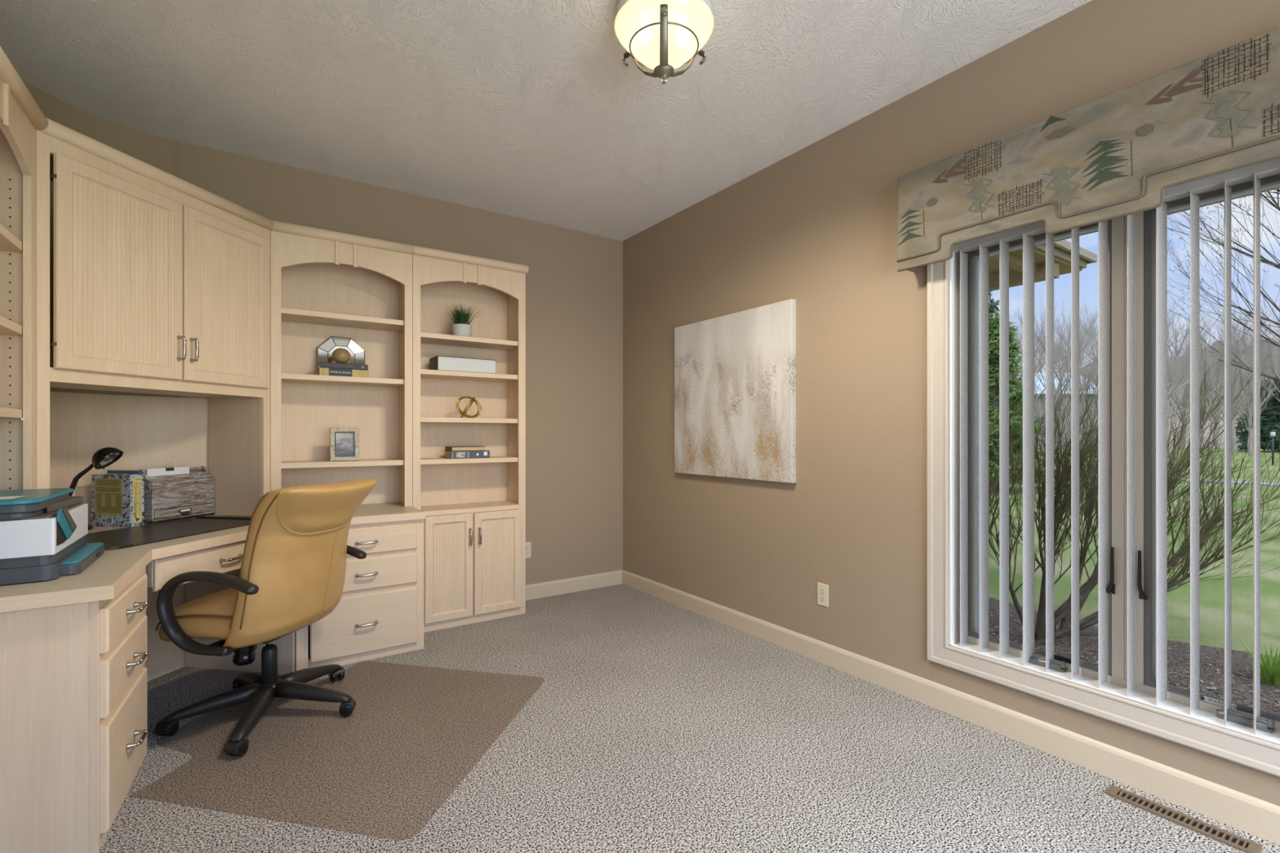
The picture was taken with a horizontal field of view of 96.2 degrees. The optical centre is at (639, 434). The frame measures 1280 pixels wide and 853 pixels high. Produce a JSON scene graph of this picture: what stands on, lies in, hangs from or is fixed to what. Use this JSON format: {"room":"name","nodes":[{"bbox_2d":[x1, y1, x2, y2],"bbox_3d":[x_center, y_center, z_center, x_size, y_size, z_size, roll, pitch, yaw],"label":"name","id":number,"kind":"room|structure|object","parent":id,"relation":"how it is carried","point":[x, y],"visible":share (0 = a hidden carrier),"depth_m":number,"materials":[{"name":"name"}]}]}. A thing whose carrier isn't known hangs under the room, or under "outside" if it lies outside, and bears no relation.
{"room":"office","nodes":[
{"label":"office","id":0,"kind":"room"},
{"bbox_2d":[22,80,179,397],"bbox_3d":[-1.486,-0.173,0.575,0.650,2.686,5.316,0,0,-28],"label":"wall","id":1,"kind":"structure","parent":0,"point":[161,153],"depth_m":2.75,"materials":[{"name":"paint"}]},
{"bbox_2d":[179,141,622,585],"bbox_3d":[-1.292,-0.173,3.791,2.722,2.686,0.120,0,0,-34],"label":"wall","id":2,"kind":"structure","parent":0,"point":[574,278],"depth_m":4.15,"materials":[{"name":"paint"}]},
{"bbox_2d":[525,542,531,558],"bbox_3d":[-0.799,0.819,4.051,0.068,0.114,0.008,0,0,-34],"label":"wall outlet","id":3,"kind":"object","parent":2,"relation":"attached to","point":[528,544],"visible":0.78,"depth_m":4.06,"materials":[{"name":"beige plastic"}]},
{"bbox_2d":[525,569,622,600],"bbox_3d":[-0.522,1.117,4.237,0.920,0.106,0.014,0,0,-34],"label":"baseboard","id":4,"kind":"structure","parent":2,"relation":"attached to","point":[534,591],"depth_m":4.25,"materials":[{"name":"beige paint"}]},
{"bbox_2d":[451,323,471,337],"bbox_3d":[-1.112,-0.642,3.589,0.121,0.074,0.121,0,0,-34],"label":"pot","id":5,"kind":"object","parent":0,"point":[458,329],"depth_m":3.54,"materials":[{"name":"white ceramic"}]},
{"bbox_2d":[0,0,1091,240],"bbox_3d":[-0.045,-1.576,1.453,3.637,0.120,5.448,0,0,-34],"label":"ceiling","id":6,"kind":"structure","parent":0,"point":[533,110],"depth_m":2.45,"materials":[{"name":"white paint"}]},
{"bbox_2d":[614,0,713,84],"bbox_3d":[0.085,-1.377,2.027,0.350,0.278,0.350,0,0,-34],"label":"ceiling light","id":7,"kind":"object","parent":6,"relation":"attached to","point":[663,24],"visible":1,"depth_m":2.00,"materials":[{"name":"white glass"}]},
{"bbox_2d":[98,583,1279,852],"bbox_3d":[-0.105,1.230,1.412,3.492,0.120,5.448,0,0,-34],"label":"floor","id":8,"kind":"structure","parent":0,"point":[618,718],"depth_m":2.06,"materials":[{"name":"carpet"}]},
{"bbox_2d":[0,566,147,852],"bbox_3d":[-1.865,0.814,1.708,0.615,0.712,0.566,0,0,-34],"label":"base cabinet","id":9,"kind":"object","parent":8,"relation":"on","point":[73,732],"visible":0.91,"depth_m":1.57,"materials":[{"name":"brown wood"}]},
{"bbox_2d":[146,540,295,681],"bbox_3d":[-2.042,0.814,2.485,0.689,0.712,0.753,0,0,9],"label":"desk unit","id":10,"kind":"object","parent":8,"relation":"on","point":[163,657],"visible":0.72,"depth_m":2.77,"materials":[{"name":"brown wood"}]},
{"bbox_2d":[0,502,425,612],"bbox_3d":[-1.713,0.440,2.429,1.680,0.038,1.645,0,0,-34],"label":"countertop","id":11,"kind":"structure","parent":10,"relation":"on","point":[108,575],"depth_m":1.86,"materials":[{"name":"beige laminate"}]},
{"bbox_2d":[0,45,48,490],"bbox_3d":[-1.985,-0.339,1.618,0.318,1.521,0.716,0,0,-34],"label":"bookcase","id":12,"kind":"object","parent":11,"relation":"on","point":[20,116],"visible":0.87,"depth_m":1.93,"materials":[{"name":"brown wood"}]},
{"bbox_2d":[0,488,104,585],"bbox_3d":[-1.953,0.303,1.719,0.463,0.237,0.456,0,0,-34],"label":"printer","id":13,"kind":"object","parent":11,"relation":"on","point":[43,532],"visible":1,"depth_m":1.65,"materials":[{"name":"plastic"}]},
{"bbox_2d":[62,542,104,575],"bbox_3d":[-1.822,0.401,1.856,0.091,0.038,0.378,0,0,-34],"label":"tray","id":14,"kind":"object","parent":13,"relation":"on","point":[83,555],"depth_m":1.81,"materials":[{"name":"teal plastic"}]},
{"bbox_2d":[69,447,123,530],"bbox_3d":[-2.404,0.238,2.496,0.374,0.366,0.177,0,0,4],"label":"desk lamp","id":15,"kind":"object","parent":11,"relation":"on","point":[104,457],"visible":0.63,"depth_m":2.46,"materials":[{"name":"black plastic"}]},
{"bbox_2d":[91,473,143,527],"bbox_3d":[-2.397,0.303,2.638,0.219,0.238,0.061,0,0,11],"label":"book","id":16,"kind":"object","parent":11,"relation":"on","point":[117,499],"visible":0.99,"depth_m":2.61,"materials":[{"name":"paper"}]},
{"bbox_2d":[106,470,140,474],"bbox_3d":[-2.409,0.295,2.681,0.180,0.252,0.007,0,0,11],"label":"folder","id":17,"kind":"object","parent":16,"relation":"on","point":[131,472],"visible":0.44,"depth_m":2.67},
{"bbox_2d":[35,117,273,524],"bbox_3d":[-2.284,-0.339,2.483,0.701,1.521,1.106,0,0,10],"label":"cabinet","id":18,"kind":"object","parent":11,"relation":"on","point":[152,266],"visible":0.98,"depth_m":2.48,"materials":[{"name":"brown wood"}]},
{"bbox_2d":[85,515,251,551],"bbox_3d":[-2.076,0.416,2.478,0.457,0.012,0.830,0,0,10],"label":"desk pad","id":19,"kind":"object","parent":11,"relation":"on","point":[122,538],"visible":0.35,"depth_m":2.47,"materials":[{"name":"leather"}]},
{"bbox_2d":[138,466,214,524],"bbox_3d":[-2.279,0.294,2.842,0.097,0.254,0.331,0,0,11],"label":"storage box","id":20,"kind":"object","parent":11,"relation":"on","point":[166,497],"visible":0.92,"depth_m":2.82,"materials":[{"name":"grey wood"}]},
{"bbox_2d":[146,466,189,476],"bbox_3d":[-2.304,0.258,2.809,0.006,0.186,0.206,0,0,11],"label":"sheaf","id":21,"kind":"object","parent":20,"relation":"in","point":[180,470],"visible":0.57,"depth_m":2.79,"materials":[{"name":"white paper"}]},
{"bbox_2d":[164,463,174,471],"bbox_3d":[-2.303,0.161,2.812,0.016,0.035,0.040,0,0,11],"label":"binder clip","id":22,"kind":"object","parent":21,"relation":"attached to","point":[170,468],"visible":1,"depth_m":2.81,"materials":[{"name":"black metal"}]},
{"bbox_2d":[270,220,413,506],"bbox_3d":[-1.687,-0.339,3.255,0.706,1.521,0.316,0,0,-34],"label":"bookcase","id":23,"kind":"object","parent":11,"relation":"on","point":[325,284],"visible":0.92,"depth_m":3.31,"materials":[{"name":"brown wood"}]},
{"bbox_2d":[316,336,364,365],"bbox_3d":[-1.739,-0.444,3.348,0.249,0.244,0.029,0,0,-34],"label":"mirror","id":24,"kind":"object","parent":23,"relation":"on","point":[325,350],"visible":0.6,"depth_m":3.34,"materials":[{"name":"silver glass"}]},
{"bbox_2d":[316,367,368,377],"bbox_3d":[-1.682,-0.341,3.253,0.245,0.043,0.155,0,0,-34],"label":"book","id":25,"kind":"object","parent":23,"relation":"on","point":[321,371],"visible":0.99,"depth_m":3.19,"materials":[{"name":"beige paper"}]},
{"bbox_2d":[317,361,368,370],"bbox_3d":[-1.681,-0.378,3.250,0.238,0.031,0.154,0,0,-34],"label":"book","id":26,"kind":"object","parent":25,"relation":"on","point":[322,364],"visible":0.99,"depth_m":3.19,"materials":[{"name":"paper"}]},
{"bbox_2d":[332,347,351,363],"bbox_3d":[-1.672,-0.438,3.218,0.093,0.088,0.093,0,0,-34],"label":"decorative ball","id":27,"kind":"object","parent":26,"relation":"on","point":[340,355],"visible":0.86,"depth_m":3.19,"materials":[{"name":"brown wood"}]},
{"bbox_2d":[329,427,359,461],"bbox_3d":[-1.667,0.058,3.240,0.148,0.188,0.071,0,0,-34],"label":"photo frame","id":28,"kind":"object","parent":23,"relation":"on","point":[344,442],"visible":1,"depth_m":3.23,"materials":[{"name":"beige stone"}]},
{"bbox_2d":[335,433,353,455],"bbox_3d":[-1.661,0.058,3.232,0.096,0.135,0.023,0,0,-34],"label":"photograph","id":29,"kind":"object","parent":28,"relation":"attached to","point":[344,442],"depth_m":3.23},
{"bbox_2d":[295,519,423,671],"bbox_3d":[-1.562,0.814,3.164,0.599,0.712,0.601,0,0,-34],"label":"base cabinet","id":30,"kind":"object","parent":8,"relation":"on","point":[379,613],"visible":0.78,"depth_m":2.98,"materials":[{"name":"brown wood"}]},
{"bbox_2d":[412,245,528,632],"bbox_3d":[-1.095,0.035,3.644,0.709,2.269,0.340,0,0,-34],"label":"bookcase","id":31,"kind":"object","parent":8,"relation":"on","point":[474,522],"visible":0.84,"depth_m":3.67,"materials":[{"name":"brown wood"}]},
{"bbox_2d":[438,302,484,337],"bbox_3d":[-1.105,-0.709,3.582,0.323,0.209,0.266,0,0,-34],"label":"potted grass","id":32,"kind":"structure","parent":31,"relation":"on","point":[460,327],"depth_m":3.54,"materials":[{"name":"plant"}]},
{"bbox_2d":[429,355,496,373],"bbox_3d":[-1.119,-0.429,3.639,0.370,0.088,0.180,0,0,-34],"label":"book","id":33,"kind":"object","parent":31,"relation":"on","point":[437,362],"visible":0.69,"depth_m":3.56,"materials":[{"name":"white paper"}]},
{"bbox_2d":[444,450,489,458],"bbox_3d":[-1.097,0.128,3.642,0.245,0.047,0.150,0,0,-34],"label":"book","id":34,"kind":"object","parent":31,"relation":"on","point":[448,454],"visible":0.93,"depth_m":3.58,"materials":[{"name":"paper"}]},
{"bbox_2d":[456,452,465,457],"bbox_3d":[-1.106,0.128,3.545,0.056,0.035,0.002,0,0,-34],"label":"picture","id":35,"kind":"object","parent":34,"relation":"attached to","point":[459,455],"depth_m":3.55},
{"bbox_2d":[444,445,485,451],"bbox_3d":[-1.105,0.091,3.639,0.216,0.027,0.135,0,0,-34],"label":"book","id":36,"kind":"object","parent":34,"relation":"on","point":[468,447],"visible":1,"depth_m":3.59,"materials":[{"name":"beige paper"}]},
{"bbox_2d":[455,396,481,417],"bbox_3d":[-1.080,-0.170,3.630,0.096,0.138,0.159,0,0,22],"label":"ring sculpture","id":37,"kind":"object","parent":31,"relation":"on","point":[473,399],"visible":1,"depth_m":3.62,"materials":[{"name":"gold metal"}]},
{"bbox_2d":[1105,785,1262,852],"bbox_3d":[1.635,1.163,1.745,0.066,0.013,0.340,0,0,-34],"label":"floor vent","id":38,"kind":"object","parent":8,"relation":"in","point":[1246,846],"visible":1,"depth_m":1.73,"materials":[{"name":"brown metal"}]},
{"bbox_3d":[-1.053,1.167,2.297,1.480,0.003,1.488,0,0,-34],"label":"chair mat","id":39,"kind":"object","parent":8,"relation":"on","visible":0},
{"bbox_2d":[154,478,377,756],"bbox_3d":[-1.522,0.682,2.418,0.702,0.967,0.691,0,0,11],"label":"office chair","id":40,"kind":"object","parent":39,"relation":"on","point":[291,577],"visible":1,"depth_m":2.22,"materials":[{"name":"beige leather"}]},
{"bbox_2d":[154,720,179,733],"bbox_3d":[-1.827,1.122,2.221,0.055,0.044,0.057,0,0,5],"label":"caster","id":41,"kind":"object","parent":40,"relation":"attached to","point":[164,726],"depth_m":2.20,"materials":[{"name":"black plastic"}]},
{"bbox_2d":[223,738,249,754],"bbox_3d":[-1.462,1.122,2.083,0.057,0.044,0.059,0,0,11],"label":"caster","id":42,"kind":"object","parent":40,"relation":"attached to","point":[233,746],"depth_m":2.07,"materials":[{"name":"black plastic"}]},
{"bbox_2d":[232,678,242,684],"bbox_3d":[-1.809,1.122,2.614,0.055,0.044,0.057,0,0,-6],"label":"caster","id":43,"kind":"object","parent":40,"relation":"attached to","point":[237,681],"depth_m":2.59,"materials":[{"name":"black plastic"}]},
{"bbox_2d":[328,666,344,675],"bbox_3d":[-1.434,1.122,2.717,0.057,0.044,0.055,0,0,42],"label":"caster","id":44,"kind":"object","parent":40,"relation":"attached to","point":[335,671],"depth_m":2.70,"materials":[{"name":"black plastic"}]},
{"bbox_2d":[338,698,355,711],"bbox_3d":[-1.216,1.122,2.390,0.057,0.044,0.055,0,0,-17],"label":"caster","id":45,"kind":"object","parent":40,"relation":"attached to","point":[347,704],"depth_m":2.37,"materials":[{"name":"black plastic"}]},
{"bbox_2d":[622,0,1279,806],"bbox_3d":[1.345,-0.173,2.495,0.165,2.686,5.298,0,0,-34],"label":"wall","id":46,"kind":"structure","parent":0,"point":[816,227],"depth_m":2.80,"materials":[{"name":"paint"}]},
{"bbox_2d":[674,298,795,483],"bbox_3d":[0.537,-0.231,3.497,0.036,0.985,1.020,0,0,-34],"label":"canvas painting","id":47,"kind":"object","parent":46,"relation":"attached to","point":[735,374],"visible":1,"depth_m":3.40},
{"bbox_2d":[817,582,828,607],"bbox_3d":[0.935,0.822,2.941,0.008,0.114,0.068,0,0,-34],"label":"wall outlet","id":48,"kind":"object","parent":46,"relation":"attached to","point":[822,588],"visible":1,"depth_m":2.94,"materials":[{"name":"beige plastic"}]},
{"bbox_2d":[819,587,825,593],"bbox_3d":[0.933,0.801,2.939,0.003,0.027,0.033,0,0,-34],"label":"receptacle","id":49,"kind":"object","parent":48,"relation":"attached to","point":[822,590],"depth_m":2.94,"materials":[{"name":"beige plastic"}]},
{"bbox_2d":[819,595,825,601],"bbox_3d":[0.933,0.843,2.939,0.003,0.027,0.033,0,0,-34],"label":"receptacle","id":50,"kind":"object","parent":48,"relation":"attached to","point":[822,598],"depth_m":2.94,"materials":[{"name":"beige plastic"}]},
{"bbox_2d":[622,569,1279,845],"bbox_3d":[1.314,1.117,2.383,0.014,0.106,5.148,0,0,-34],"label":"baseboard","id":51,"kind":"structure","parent":46,"relation":"attached to","point":[1255,816],"depth_m":2.17,"materials":[{"name":"beige paint"}]},
{"bbox_2d":[896,26,1279,271],"bbox_3d":[1.556,-0.904,1.923,0.131,0.410,1.425,0,0,-34],"label":"valance","id":52,"kind":"object","parent":46,"relation":"attached to","point":[1116,154],"visible":1,"depth_m":1.87,"materials":[{"name":"fabric"}]},
{"bbox_2d":[926,259,1279,777],"bbox_3d":[1.609,0.036,1.944,0.022,1.875,1.302,0,0,-34],"label":"trim","id":53,"kind":"structure","parent":46,"relation":"attached to","point":[1251,752],"depth_m":2.39,"materials":[{"name":"paint"}]},
{"bbox_2d":[949,172,1279,744],"bbox_3d":[1.687,0.036,1.997,0.164,1.703,1.130,0,0,-34],"label":"window","id":54,"kind":"structure","parent":46,"relation":"in","point":[1211,710],"depth_m":1.96,"materials":[{"name":"white paint"}]},
{"bbox_2d":[953,157,1279,734],"bbox_3d":[1.657,0.040,1.977,0.088,1.684,1.106,0,0,-34],"label":"vertical blind","id":55,"kind":"object","parent":54,"relation":"attached to","point":[1254,171],"visible":0.84,"depth_m":2.02,"materials":[{"name":"plastic"}]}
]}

